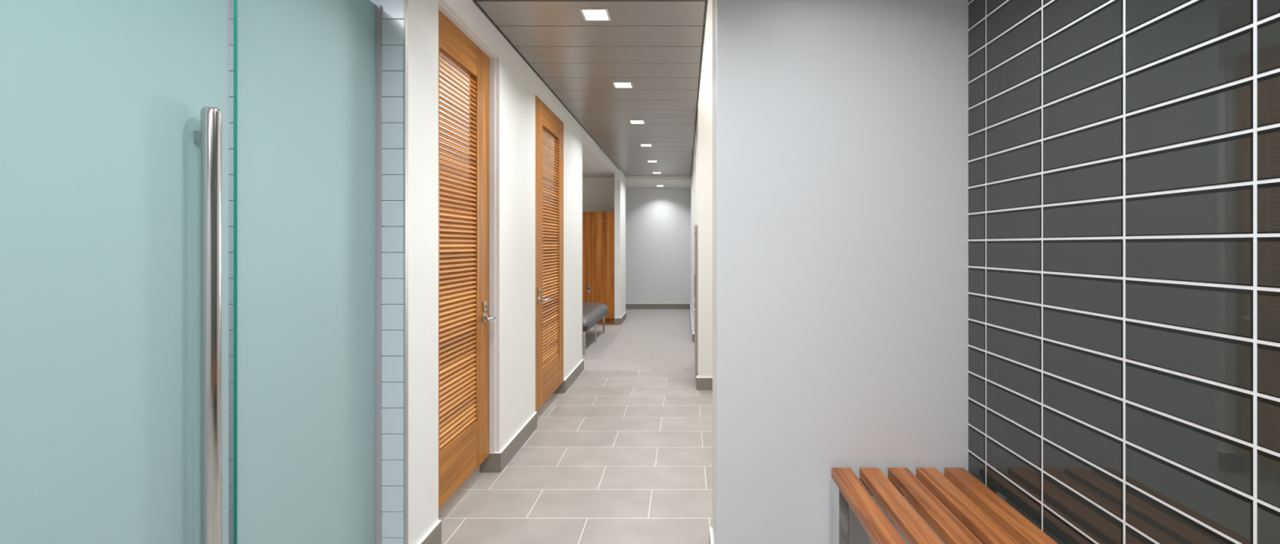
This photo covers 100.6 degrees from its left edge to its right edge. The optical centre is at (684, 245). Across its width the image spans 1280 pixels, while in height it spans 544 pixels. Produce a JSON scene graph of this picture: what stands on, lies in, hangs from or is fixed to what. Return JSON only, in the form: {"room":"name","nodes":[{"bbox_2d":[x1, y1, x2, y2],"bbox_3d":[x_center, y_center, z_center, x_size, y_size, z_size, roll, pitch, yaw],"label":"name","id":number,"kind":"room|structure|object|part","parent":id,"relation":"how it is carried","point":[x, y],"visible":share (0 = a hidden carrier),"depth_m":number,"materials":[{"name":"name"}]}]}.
{"room":"changing room","nodes":[
{"label":"changing room","id":0,"kind":"room"},
{"bbox_2d":[228,0,404,543],"bbox_3d":[-1.861,0.030,2.130,1.478,2.690,0.021,0,0,0],"label":"wall","id":1,"kind":"structure","parent":0,"point":[393,11],"depth_m":2.12,"materials":[{"name":"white tile"}]},
{"bbox_2d":[408,0,619,543],"bbox_3d":[-1.185,-0.075,5.640,0.115,2.900,7.000,0,0,0],"label":"wall","id":2,"kind":"structure","parent":0,"point":[517,86],"depth_m":3.22,"materials":[{"name":"white paint"}]},
{"bbox_2d":[404,0,408,543],"bbox_3d":[-1.119,0.030,2.128,0.006,2.690,0.024,0,0,0],"label":"trim","id":3,"kind":"structure","parent":2,"relation":"attached to","point":[406,2],"depth_m":2.12,"materials":[{"name":"silver metal"}]},
{"bbox_2d":[438,8,495,509],"bbox_3d":[-1.167,0.068,2.817,0.119,2.405,0.771,0,0,0],"label":"door","id":4,"kind":"structure","parent":2,"relation":"in","point":[464,317],"depth_m":2.84,"materials":[{"name":"brown wood"}]},
{"bbox_3d":[-1.205,1.135,2.787,0.044,0.270,0.463,0,0,0],"label":"rail","id":5,"kind":"part","parent":4,"relation":"part of","materials":[{"name":"brown wood"}]},
{"bbox_3d":[-1.205,-1.047,2.787,0.044,0.174,0.463,0,0,0],"label":"rail","id":6,"kind":"part","parent":4,"relation":"part of","materials":[{"name":"brown wood"}]},
{"bbox_3d":[-1.206,0.020,2.787,0.037,1.942,0.467,0,0,0],"label":"louver panel","id":7,"kind":"part","parent":4,"relation":"part of","materials":[{"name":"brown wood"}]},
{"bbox_3d":[-1.141,0.425,3.064,0.065,0.024,0.129,0,0,0],"label":"lever handle","id":8,"kind":"part","parent":4,"relation":"part of","materials":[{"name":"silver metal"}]},
{"bbox_2d":[438,0,495,452],"bbox_3d":[-1.196,0.058,2.822,0.091,2.396,0.795,0,0,0],"label":"door frame","id":9,"kind":"structure","parent":2,"relation":"attached to","point":[491,58],"depth_m":3.21,"materials":[{"name":"white paint"}]},
{"bbox_2d":[417,359,583,543],"bbox_3d":[-1.177,1.315,3.994,0.129,0.119,3.699,0,0,0],"label":"baseboard","id":10,"kind":"structure","parent":2,"relation":"attached to","point":[496,461],"depth_m":3.37,"materials":[{"name":"tile"}]},
{"bbox_2d":[535,95,563,411],"bbox_3d":[-1.115,0.068,4.466,0.119,2.405,0.932,0,0,0],"label":"door","id":11,"kind":"structure","parent":2,"relation":"in","point":[548,216],"depth_m":4.43,"materials":[{"name":"brown wood"}]},
{"bbox_3d":[-1.089,0.425,4.144,0.065,0.024,0.129,0,0,0],"label":"lever handle","id":12,"kind":"part","parent":11,"relation":"part of","materials":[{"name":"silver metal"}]},
{"bbox_3d":[-1.153,0.020,4.491,0.037,1.942,0.556,0,0,0],"label":"louver panel","id":13,"kind":"part","parent":11,"relation":"part of","materials":[{"name":"brown wood"}]},
{"bbox_3d":[-1.153,1.135,4.491,0.044,0.270,0.552,0,0,0],"label":"rail","id":14,"kind":"part","parent":11,"relation":"part of","materials":[{"name":"brown wood"}]},
{"bbox_3d":[-1.153,-1.047,4.491,0.044,0.174,0.552,0,0,0],"label":"rail","id":15,"kind":"part","parent":11,"relation":"part of","materials":[{"name":"brown wood"}]},
{"bbox_2d":[439,58,614,211],"bbox_3d":[-2.257,-0.075,6.020,2.086,2.900,7.760,0,0,0],"label":"wall","id":16,"kind":"structure","parent":0,"point":[597,193],"depth_m":9.80,"materials":[{"name":"white paint"}]},
{"bbox_2d":[438,370,712,543],"bbox_3d":[-0.350,1.405,2.050,5.900,0.060,7.500,0,0,0],"label":"floor","id":17,"kind":"structure","parent":0,"point":[616,456],"depth_m":3.16,"materials":[{"name":"tile"}]},
{"bbox_2d":[233,0,382,543],"bbox_3d":[-1.232,0.210,1.786,0.041,2.330,0.665,0,0,0],"label":"glass panel","id":18,"kind":"object","parent":17,"relation":"on","point":[308,73],"visible":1,"depth_m":1.72,"materials":[{"name":"green glass"}]},
{"bbox_2d":[831,467,1057,543],"bbox_3d":[0.800,1.106,1.173,0.497,0.538,1.645,0,0,0],"label":"slatted bench","id":19,"kind":"object","parent":17,"relation":"on","point":[969,512],"visible":1,"depth_m":1.71,"materials":[{"name":"brown wood"}]},
{"bbox_3d":[0.796,1.124,1.948,0.486,0.501,0.085,0,0,0],"label":"leg frame","id":20,"kind":"part","parent":19,"relation":"part of","materials":[{"name":"silver metal"}]},
{"bbox_2d":[472,0,707,176],"bbox_3d":[-0.502,-1.313,6.395,1.250,0.034,7.210,0,0,0],"label":"ceiling","id":21,"kind":"structure","parent":0,"point":[655,46],"depth_m":3.84,"materials":[{"name":"grey metal"}]},
{"bbox_2d":[579,8,611,20],"bbox_3d":[-0.502,-1.298,2.990,0.152,0.003,0.152,0,0,0],"label":"recessed light","id":22,"kind":"object","parent":21,"relation":"in","point":[588,14],"visible":1,"depth_m":2.98,"materials":[{"name":"white plastic"}]},
{"bbox_2d":[582,9,608,19],"bbox_3d":[-0.502,-1.299,2.990,0.126,0.001,0.126,0,0,0],"label":"diffuser","id":23,"kind":"object","parent":22,"relation":"attached to","point":[587,14],"depth_m":2.98,"materials":[{"name":"white plastic"}]},
{"bbox_2d":[612,81,633,88],"bbox_3d":[-0.502,-1.298,4.300,0.152,0.003,0.152,0,0,0],"label":"recessed light","id":24,"kind":"object","parent":21,"relation":"in","point":[616,84],"visible":1,"depth_m":4.29,"materials":[{"name":"white plastic"}]},
{"bbox_2d":[613,82,631,87],"bbox_3d":[-0.502,-1.299,4.300,0.126,0.001,0.126,0,0,0],"label":"diffuser","id":25,"kind":"object","parent":24,"relation":"attached to","point":[615,84],"depth_m":4.29,"materials":[{"name":"white plastic"}]},
{"bbox_2d":[629,120,644,123],"bbox_3d":[-0.502,-1.298,5.590,0.152,0.003,0.152,0,0,0],"label":"recessed light","id":26,"kind":"object","parent":21,"relation":"in","point":[630,121],"visible":1,"depth_m":5.58,"materials":[{"name":"white plastic"}]},
{"bbox_2d":[631,120,643,123],"bbox_3d":[-0.502,-1.299,5.590,0.126,0.001,0.126,0,0,0],"label":"diffuser","id":27,"kind":"object","parent":26,"relation":"attached to","point":[632,122],"depth_m":5.60,"materials":[{"name":"white plastic"}]},
{"bbox_2d":[640,143,652,146],"bbox_3d":[-0.502,-1.298,6.900,0.152,0.003,0.152,0,0,0],"label":"recessed light","id":28,"kind":"object","parent":21,"relation":"in","point":[641,144],"visible":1,"depth_m":6.88,"materials":[{"name":"white plastic"}]},
{"bbox_2d":[582,142,614,177],"bbox_3d":[-2.221,-1.295,7.815,1.958,0.100,3.970,0,0,0],"label":"ceiling","id":29,"kind":"structure","parent":0,"point":[593,166],"depth_m":8.46,"materials":[{"name":"white paint"}]},
{"bbox_2d":[614,169,625,317],"bbox_3d":[-1.165,-0.075,9.570,0.099,2.900,0.860,0,0,0],"label":"wall pillar","id":30,"kind":"structure","parent":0,"point":[620,178],"depth_m":9.14,"materials":[{"name":"white paint"}]},
{"bbox_2d":[614,311,626,324],"bbox_3d":[-1.157,1.315,9.563,0.113,0.119,0.874,0,0,0],"label":"baseboard","id":31,"kind":"structure","parent":30,"relation":"attached to","point":[618,321],"depth_m":9.13,"materials":[{"name":"tile"}]},
{"bbox_2d":[582,308,694,370],"bbox_3d":[-0.350,1.405,8.700,5.900,0.061,5.800,0,0,0],"label":"floor","id":32,"kind":"structure","parent":0,"point":[647,339],"depth_m":7.41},
{"bbox_2d":[582,211,591,302],"bbox_3d":[-1.812,0.398,9.464,0.396,1.954,0.661,0,0,0],"label":"locker","id":33,"kind":"object","parent":32,"relation":"on","point":[586,215],"visible":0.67,"depth_m":9.15,"materials":[{"name":"brown wood"}]},
{"bbox_3d":[-1.812,0.893,9.161,0.392,0.747,0.022,0,0,0],"label":"door","id":34,"kind":"part","parent":33,"relation":"part of","materials":[{"name":"brown wood"}]},
{"bbox_2d":[582,302,608,355],"bbox_3d":[-1.500,1.131,7.485,0.600,0.486,1.870,0,0,0],"label":"bench","id":35,"kind":"object","parent":32,"relation":"on","point":[593,313],"visible":0.4,"depth_m":7.36,"materials":[{"name":"grey leather"}]},
{"bbox_3d":[-1.258,1.224,6.630,0.028,0.301,0.028,0,0,0],"label":"leg","id":36,"kind":"part","parent":35,"relation":"part of","materials":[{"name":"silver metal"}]},
{"bbox_2d":[582,302,608,328],"bbox_3d":[-1.500,0.964,7.485,0.600,0.152,1.870,0,0,0],"label":"cushion","id":37,"kind":"object","parent":35,"relation":"on","point":[592,312],"depth_m":7.35,"materials":[{"name":"grey leather"}]},
{"bbox_3d":[-1.494,1.057,7.485,0.572,0.032,1.850,0,0,0],"label":"seat","id":38,"kind":"part","parent":35,"relation":"part of","materials":[{"name":"grey leather"}]},
{"bbox_3d":[-1.258,1.224,7.450,0.028,0.301,0.028,0,0,0],"label":"leg","id":39,"kind":"part","parent":35,"relation":"part of","materials":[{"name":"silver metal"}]},
{"bbox_3d":[-1.258,1.224,8.240,0.028,0.301,0.028,0,0,0],"label":"leg","id":40,"kind":"part","parent":35,"relation":"part of","materials":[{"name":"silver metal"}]},
{"bbox_2d":[591,211,614,324],"bbox_3d":[-1.415,0.398,9.471,0.396,1.954,0.648,0,0,0],"label":"locker","id":41,"kind":"object","parent":32,"relation":"on","point":[602,222],"visible":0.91,"depth_m":9.15,"materials":[{"name":"brown wood"}]},
{"bbox_2d":[625,187,690,303],"bbox_3d":[-1.150,-0.075,11.450,3.100,2.900,0.100,0,0,0],"label":"wall","id":42,"kind":"structure","parent":0,"point":[658,220],"depth_m":11.40,"materials":[{"name":"white paint"}]},
{"bbox_2d":[625,303,689,308],"bbox_3d":[-1.244,1.315,11.393,2.711,0.119,0.014,0,0,0],"label":"baseboard","id":43,"kind":"structure","parent":42,"relation":"attached to","point":[627,305],"depth_m":11.38,"materials":[{"name":"tile"}]},
{"bbox_2d":[625,176,691,187],"bbox_3d":[-1.150,-1.302,10.700,3.100,0.147,1.400,0,0,0],"label":"ceiling","id":44,"kind":"structure","parent":0,"point":[630,181],"depth_m":10.28,"materials":[{"name":"white paint"}]},
{"bbox_2d":[690,0,712,377],"bbox_3d":[1.212,-0.575,8.220,2.175,3.900,6.360,0,0,0],"label":"wall","id":45,"kind":"structure","parent":0,"point":[701,185],"depth_m":5.04,"materials":[{"name":"white paint"}]},
{"bbox_2d":[693,224,697,373],"bbox_3d":[0.107,0.525,5.300,0.034,1.440,0.400,0,0,0],"label":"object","id":46,"kind":"object","parent":45,"relation":"attached to","point":[695,274],"visible":1,"depth_m":5.10,"materials":[{"name":"silver metal"}]},
{"bbox_2d":[689,303,712,390],"bbox_3d":[1.155,1.315,8.206,2.089,0.119,6.360,0,0,0],"label":"baseboard","id":47,"kind":"structure","parent":45,"relation":"attached to","point":[702,383],"depth_m":5.03,"materials":[{"name":"tile"}]},
{"bbox_2d":[712,0,968,543],"bbox_3d":[1.212,-0.575,2.190,2.177,3.900,0.340,0,0,0],"label":"wall","id":48,"kind":"structure","parent":0,"point":[840,127],"depth_m":2.02,"materials":[{"name":"white paint"}]},
{"bbox_2d":[709,527,714,543],"bbox_3d":[0.116,1.315,2.205,0.014,0.119,0.310,0,0,0],"label":"baseboard","id":49,"kind":"structure","parent":48,"relation":"attached to","point":[711,535],"depth_m":2.30,"materials":[{"name":"tile"}]},
{"bbox_2d":[968,0,1279,543],"bbox_3d":[1.132,0.030,0.210,0.106,2.690,3.620,0,0,0],"label":"tiled wall","id":50,"kind":"structure","parent":0,"point":[1124,155],"depth_m":1.30,"materials":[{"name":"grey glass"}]},
{"bbox_3d":[-1.264,0.030,-0.548,0.072,2.690,2.105,0,0,0],"label":"wall","id":51,"kind":"structure","parent":0,"visible":0},
{"bbox_2d":[0,0,228,543],"bbox_3d":[-1.212,0.204,0.970,0.066,2.318,0.917,0,0,1],"label":"shower door","id":52,"kind":"structure","parent":51,"relation":"attached to","point":[114,113],"depth_m":1.14,"materials":[{"name":"green glass"}]}
]}

